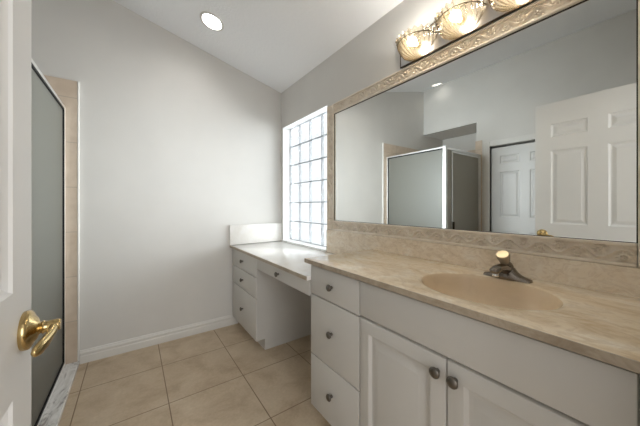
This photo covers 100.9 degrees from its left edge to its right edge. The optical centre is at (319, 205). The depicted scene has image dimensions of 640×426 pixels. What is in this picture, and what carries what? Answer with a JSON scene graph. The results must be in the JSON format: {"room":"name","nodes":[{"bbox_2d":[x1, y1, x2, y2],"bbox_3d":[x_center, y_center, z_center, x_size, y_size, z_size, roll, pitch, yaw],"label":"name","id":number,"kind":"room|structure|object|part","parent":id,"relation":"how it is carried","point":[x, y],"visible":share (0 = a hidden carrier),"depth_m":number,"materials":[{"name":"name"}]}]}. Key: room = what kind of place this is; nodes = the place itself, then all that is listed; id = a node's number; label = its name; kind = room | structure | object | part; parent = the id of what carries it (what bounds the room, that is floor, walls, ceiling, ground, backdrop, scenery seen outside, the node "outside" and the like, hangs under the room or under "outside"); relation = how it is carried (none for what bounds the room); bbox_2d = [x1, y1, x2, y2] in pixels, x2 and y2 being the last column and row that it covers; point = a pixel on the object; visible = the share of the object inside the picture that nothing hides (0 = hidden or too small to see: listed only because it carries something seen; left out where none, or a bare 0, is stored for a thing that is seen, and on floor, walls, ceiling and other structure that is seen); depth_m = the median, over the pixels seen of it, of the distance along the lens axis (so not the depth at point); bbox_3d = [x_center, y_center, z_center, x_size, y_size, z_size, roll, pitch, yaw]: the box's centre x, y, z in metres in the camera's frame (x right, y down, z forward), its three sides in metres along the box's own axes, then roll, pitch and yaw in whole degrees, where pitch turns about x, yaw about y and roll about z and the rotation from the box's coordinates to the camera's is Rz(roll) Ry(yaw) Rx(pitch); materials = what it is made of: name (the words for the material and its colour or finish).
{"room":"bathroom","nodes":[
{"label":"bathroom","id":0,"kind":"room"},
{"bbox_2d":[31,0,280,363],"bbox_3d":[-1.825,-0.466,2.049,3.590,3.306,0.140,0,0,-35],"label":"wall","id":1,"kind":"structure","parent":0,"point":[179,146],"depth_m":2.24,"materials":[{"name":"paint"}]},
{"bbox_2d":[44,75,78,363],"bbox_3d":[-2.456,0.134,1.509,1.611,2.107,0.013,0,0,-35],"label":"wall tile","id":2,"kind":"structure","parent":1,"relation":"attached to","point":[66,90],"depth_m":1.95,"materials":[{"name":"beige tile"}]},
{"bbox_2d":[80,314,237,363],"bbox_3d":[-1.312,1.138,2.318,1.182,0.098,0.014,0,0,-35],"label":"baseboard","id":3,"kind":"structure","parent":1,"relation":"attached to","point":[107,350],"depth_m":2.23,"materials":[{"name":"white wood"}]},
{"bbox_2d":[230,223,281,244],"bbox_3d":[-0.660,0.295,2.774,0.566,0.196,0.021,0,0,-35],"label":"backsplash","id":4,"kind":"structure","parent":1,"relation":"attached to","point":[247,233],"depth_m":2.75,"materials":[{"name":"stone"}]},
{"bbox_2d":[59,323,330,425],"bbox_3d":[-0.560,1.217,0.261,3.590,0.060,4.520,0,0,-35],"label":"floor","id":5,"kind":"structure","parent":0,"point":[222,376],"depth_m":1.73,"materials":[{"name":"tile"}]},
{"bbox_2d":[39,361,78,425],"bbox_3d":[-1.942,1.173,1.295,1.022,0.028,0.934,0,0,-35],"label":"shower curb","id":6,"kind":"object","parent":5,"relation":"on","point":[52,416],"visible":0.56,"depth_m":1.60,"materials":[{"name":"stone"}]},
{"bbox_2d":[31,58,64,425],"bbox_3d":[-1.973,0.218,1.279,0.951,1.883,0.924,0,0,-35],"label":"shower enclosure","id":7,"kind":"object","parent":6,"relation":"on","point":[47,109],"visible":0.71,"depth_m":1.53,"materials":[{"name":"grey glass"}]},
{"bbox_2d":[233,249,310,349],"bbox_3d":[-0.482,0.802,2.516,0.572,0.770,0.616,0,0,-35],"label":"base cabinet","id":8,"kind":"object","parent":5,"relation":"on","point":[273,312],"visible":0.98,"depth_m":2.27,"materials":[{"name":"paint"}]},
{"bbox_3d":[-0.683,0.926,2.373,0.019,0.339,0.614,0,0,-35],"label":"drawer","id":9,"kind":"part","parent":8,"relation":"part of","materials":[{"name":"paint"}]},
{"bbox_3d":[-0.683,0.669,2.373,0.019,0.165,0.614,0,0,-35],"label":"drawer","id":10,"kind":"part","parent":8,"relation":"part of","materials":[{"name":"paint"}]},
{"bbox_3d":[-0.683,0.501,2.373,0.019,0.160,0.614,0,0,-35],"label":"drawer","id":11,"kind":"part","parent":8,"relation":"part of","materials":[{"name":"paint"}]},
{"bbox_2d":[230,223,333,280],"bbox_3d":[-0.254,0.307,2.202,0.569,0.220,1.424,0,0,-35],"label":"countertop","id":12,"kind":"structure","parent":8,"relation":"on","point":[262,242],"depth_m":2.40,"materials":[{"name":"stone"}]},
{"bbox_2d":[256,259,311,295],"bbox_3d":[-0.082,0.464,1.937,0.555,0.090,0.786,0,0,-35],"label":"drawer","id":13,"kind":"object","parent":8,"relation":"attached to","point":[300,284],"visible":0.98,"depth_m":1.70,"materials":[{"name":"paint"}]},
{"bbox_2d":[311,265,639,425],"bbox_3d":[0.504,0.756,1.125,0.570,0.862,1.205,0,0,-35],"label":"vanity cabinet","id":14,"kind":"object","parent":5,"relation":"on","point":[380,356],"visible":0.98,"depth_m":0.86,"materials":[{"name":"paint"}]},
{"bbox_3d":[0.046,0.948,1.304,0.030,0.034,0.034,0,0,-35],"label":"knob","id":15,"kind":"part","parent":14,"relation":"part of","materials":[{"name":"grey metal"}]},
{"bbox_3d":[0.046,0.640,1.304,0.030,0.034,0.034,0,0,-35],"label":"knob","id":16,"kind":"part","parent":14,"relation":"part of","materials":[{"name":"grey metal"}]},
{"bbox_3d":[0.046,0.408,1.304,0.030,0.034,0.034,0,0,-35],"label":"knob","id":17,"kind":"part","parent":14,"relation":"part of","materials":[{"name":"grey metal"}]},
{"bbox_3d":[0.066,0.960,1.318,0.019,0.283,0.384,0,0,-35],"label":"drawer","id":18,"kind":"part","parent":14,"relation":"part of","materials":[{"name":"paint"}]},
{"bbox_3d":[0.066,0.408,1.318,0.019,0.155,0.384,0,0,-35],"label":"drawer","id":19,"kind":"part","parent":14,"relation":"part of","materials":[{"name":"paint"}]},
{"bbox_3d":[0.066,0.652,1.318,0.019,0.323,0.384,0,0,-35],"label":"drawer","id":20,"kind":"part","parent":14,"relation":"part of","materials":[{"name":"paint"}]},
{"bbox_3d":[0.292,0.792,0.998,0.019,0.610,0.387,0,0,-35],"label":"door","id":21,"kind":"part","parent":14,"relation":"part of","materials":[{"name":"paint"}]},
{"bbox_3d":[0.369,0.535,0.847,0.030,0.036,0.036,0,0,-35],"label":"knob","id":22,"kind":"part","parent":14,"relation":"part of","materials":[{"name":"grey metal"}]},
{"bbox_3d":[0.403,0.535,0.800,0.030,0.036,0.036,0,0,-35],"label":"knob","id":23,"kind":"part","parent":14,"relation":"part of","materials":[{"name":"grey metal"}]},
{"bbox_2d":[304,229,639,373],"bbox_3d":[0.350,0.319,1.353,0.562,0.232,1.768,0,0,-35],"label":"countertop","id":24,"kind":"structure","parent":14,"relation":"on","point":[590,309],"depth_m":0.97,"materials":[{"name":"beige stone"}]},
{"bbox_2d":[421,273,562,309],"bbox_3d":[0.593,0.369,0.965,0.364,0.133,0.438,0,0,-35],"label":"sink basin","id":25,"kind":"object","parent":24,"relation":"in","point":[495,293],"depth_m":1.07,"materials":[{"name":"beige ceramic"}]},
{"bbox_2d":[483,250,532,283],"bbox_3d":[0.724,0.240,1.053,0.157,0.116,0.168,0,0,-35],"label":"faucet","id":26,"kind":"object","parent":24,"relation":"on","point":[505,270],"visible":1,"depth_m":1.04,"materials":[{"name":"silver metal"}]},
{"bbox_3d":[0.720,0.261,1.050,0.147,0.057,0.048,0,0,-35],"label":"spout","id":27,"kind":"part","parent":26,"relation":"part of","materials":[{"name":"silver metal"}]},
{"bbox_3d":[0.738,0.211,1.063,0.057,0.058,0.049,0,0,-35],"label":"handle knob","id":28,"kind":"part","parent":26,"relation":"part of","materials":[{"name":"beige plastic"}]},
{"bbox_3d":[0.518,0.792,0.679,0.019,0.610,0.386,0,0,-35],"label":"door","id":29,"kind":"part","parent":14,"relation":"part of","materials":[{"name":"paint"}]},
{"bbox_2d":[113,0,403,92],"bbox_3d":[-1.022,-1.707,0.914,3.590,0.985,2.920,0,0,-35],"label":"ceiling","id":30,"kind":"structure","parent":0,"point":[276,43],"depth_m":2.08,"materials":[{"name":"white paint"}]},
{"bbox_2d":[200,11,223,30],"bbox_3d":[-0.859,-1.494,2.102,0.181,0.121,0.184,0,0,-5],"label":"recessed light","id":31,"kind":"object","parent":30,"relation":"in","point":[208,19],"visible":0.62,"depth_m":2.13,"materials":[{"name":"white"}]},
{"bbox_2d":[281,0,638,267],"bbox_3d":[0.427,-0.031,1.853,0.140,2.437,2.780,0,0,-35],"label":"wall","id":32,"kind":"structure","parent":0,"point":[373,55],"depth_m":1.93,"materials":[{"name":"paint"}]},
{"bbox_2d":[282,105,327,251],"bbox_3d":[-0.122,-0.225,2.609,0.162,1.255,0.820,0,0,-35],"label":"window","id":33,"kind":"structure","parent":32,"relation":"in","point":[290,173],"depth_m":2.66,"materials":[{"name":"glass"}]},
{"bbox_3d":[-0.122,0.386,2.609,0.162,0.015,0.808,0,0,-35],"label":"sill","id":34,"kind":"part","parent":33,"relation":"part of","materials":[{"name":"paint"}]},
{"bbox_2d":[395,0,536,68],"bbox_3d":[0.657,-0.903,1.271,0.157,0.153,0.733,0,0,-35],"label":"vanity light","id":35,"kind":"object","parent":32,"relation":"attached to","point":[472,16],"visible":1,"depth_m":1.29,"materials":[{"name":"grey glass"}]},
{"bbox_3d":[0.512,-0.906,1.464,0.060,0.048,0.048,0,0,-35],"label":"bulb","id":36,"kind":"part","parent":35,"relation":"part of","materials":[{"name":"white glass"}]},
{"bbox_3d":[0.506,-0.887,1.459,0.128,0.114,0.249,0,0,-35],"label":"lamp shade","id":37,"kind":"part","parent":35,"relation":"part of","materials":[{"name":"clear glass"}]},
{"bbox_2d":[414,40,420,48],"bbox_3d":[0.544,-0.906,1.487,0.029,0.036,0.036,0,0,-35],"label":"bulb","id":38,"kind":"object","parent":35,"relation":"attached to","point":[418,43],"depth_m":1.48,"materials":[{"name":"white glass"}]},
{"bbox_3d":[0.651,-0.906,1.267,0.060,0.048,0.048,0,0,-35],"label":"bulb","id":39,"kind":"part","parent":35,"relation":"part of","materials":[{"name":"white glass"}]},
{"bbox_2d":[456,15,464,24],"bbox_3d":[0.683,-0.906,1.290,0.029,0.036,0.036,0,0,-35],"label":"bulb","id":40,"kind":"object","parent":35,"relation":"attached to","point":[462,19],"depth_m":1.28,"materials":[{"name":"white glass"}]},
{"bbox_3d":[0.646,-0.887,1.262,0.128,0.114,0.249,0,0,-35],"label":"lamp shade","id":41,"kind":"part","parent":35,"relation":"part of","materials":[{"name":"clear glass"}]},
{"bbox_3d":[0.785,-0.887,1.065,0.128,0.114,0.249,0,0,-35],"label":"lamp shade","id":42,"kind":"part","parent":35,"relation":"part of","materials":[{"name":"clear glass"}]},
{"bbox_2d":[326,229,639,297],"bbox_3d":[0.572,0.298,1.510,0.020,0.190,1.768,0,0,-35],"label":"backsplash","id":43,"kind":"structure","parent":32,"relation":"attached to","point":[622,280],"depth_m":1.12,"materials":[{"name":"beige stone"}]},
{"bbox_2d":[327,0,639,267],"bbox_3d":[0.573,-0.311,1.506,0.022,1.027,1.757,0,0,-35],"label":"wall mirror","id":44,"kind":"object","parent":32,"relation":"attached to","point":[521,133],"visible":1,"depth_m":1.15,"materials":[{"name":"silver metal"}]},
{"bbox_3d":[-0.219,-0.466,-0.221,3.590,3.306,0.140,0,0,-35],"label":"wall","id":45,"kind":"structure","parent":0,"visible":0},
{"bbox_2d":[0,0,61,425],"bbox_3d":[-0.392,0.160,0.225,0.139,2.030,0.774,0,0,-35],"label":"door","id":46,"kind":"structure","parent":45,"relation":"in","point":[20,326],"depth_m":0.48,"materials":[{"name":"paint"}]},
{"bbox_3d":[-0.551,0.242,0.525,0.052,0.074,0.074,0,0,-35],"label":"handle","id":47,"kind":"part","parent":46,"relation":"part of","materials":[{"name":"gold metal"}]},
{"bbox_3d":[-0.519,0.253,0.502,0.016,0.038,0.092,0,0,-27],"label":"lever","id":48,"kind":"part","parent":46,"relation":"part of","materials":[{"name":"gold metal"}]}
]}

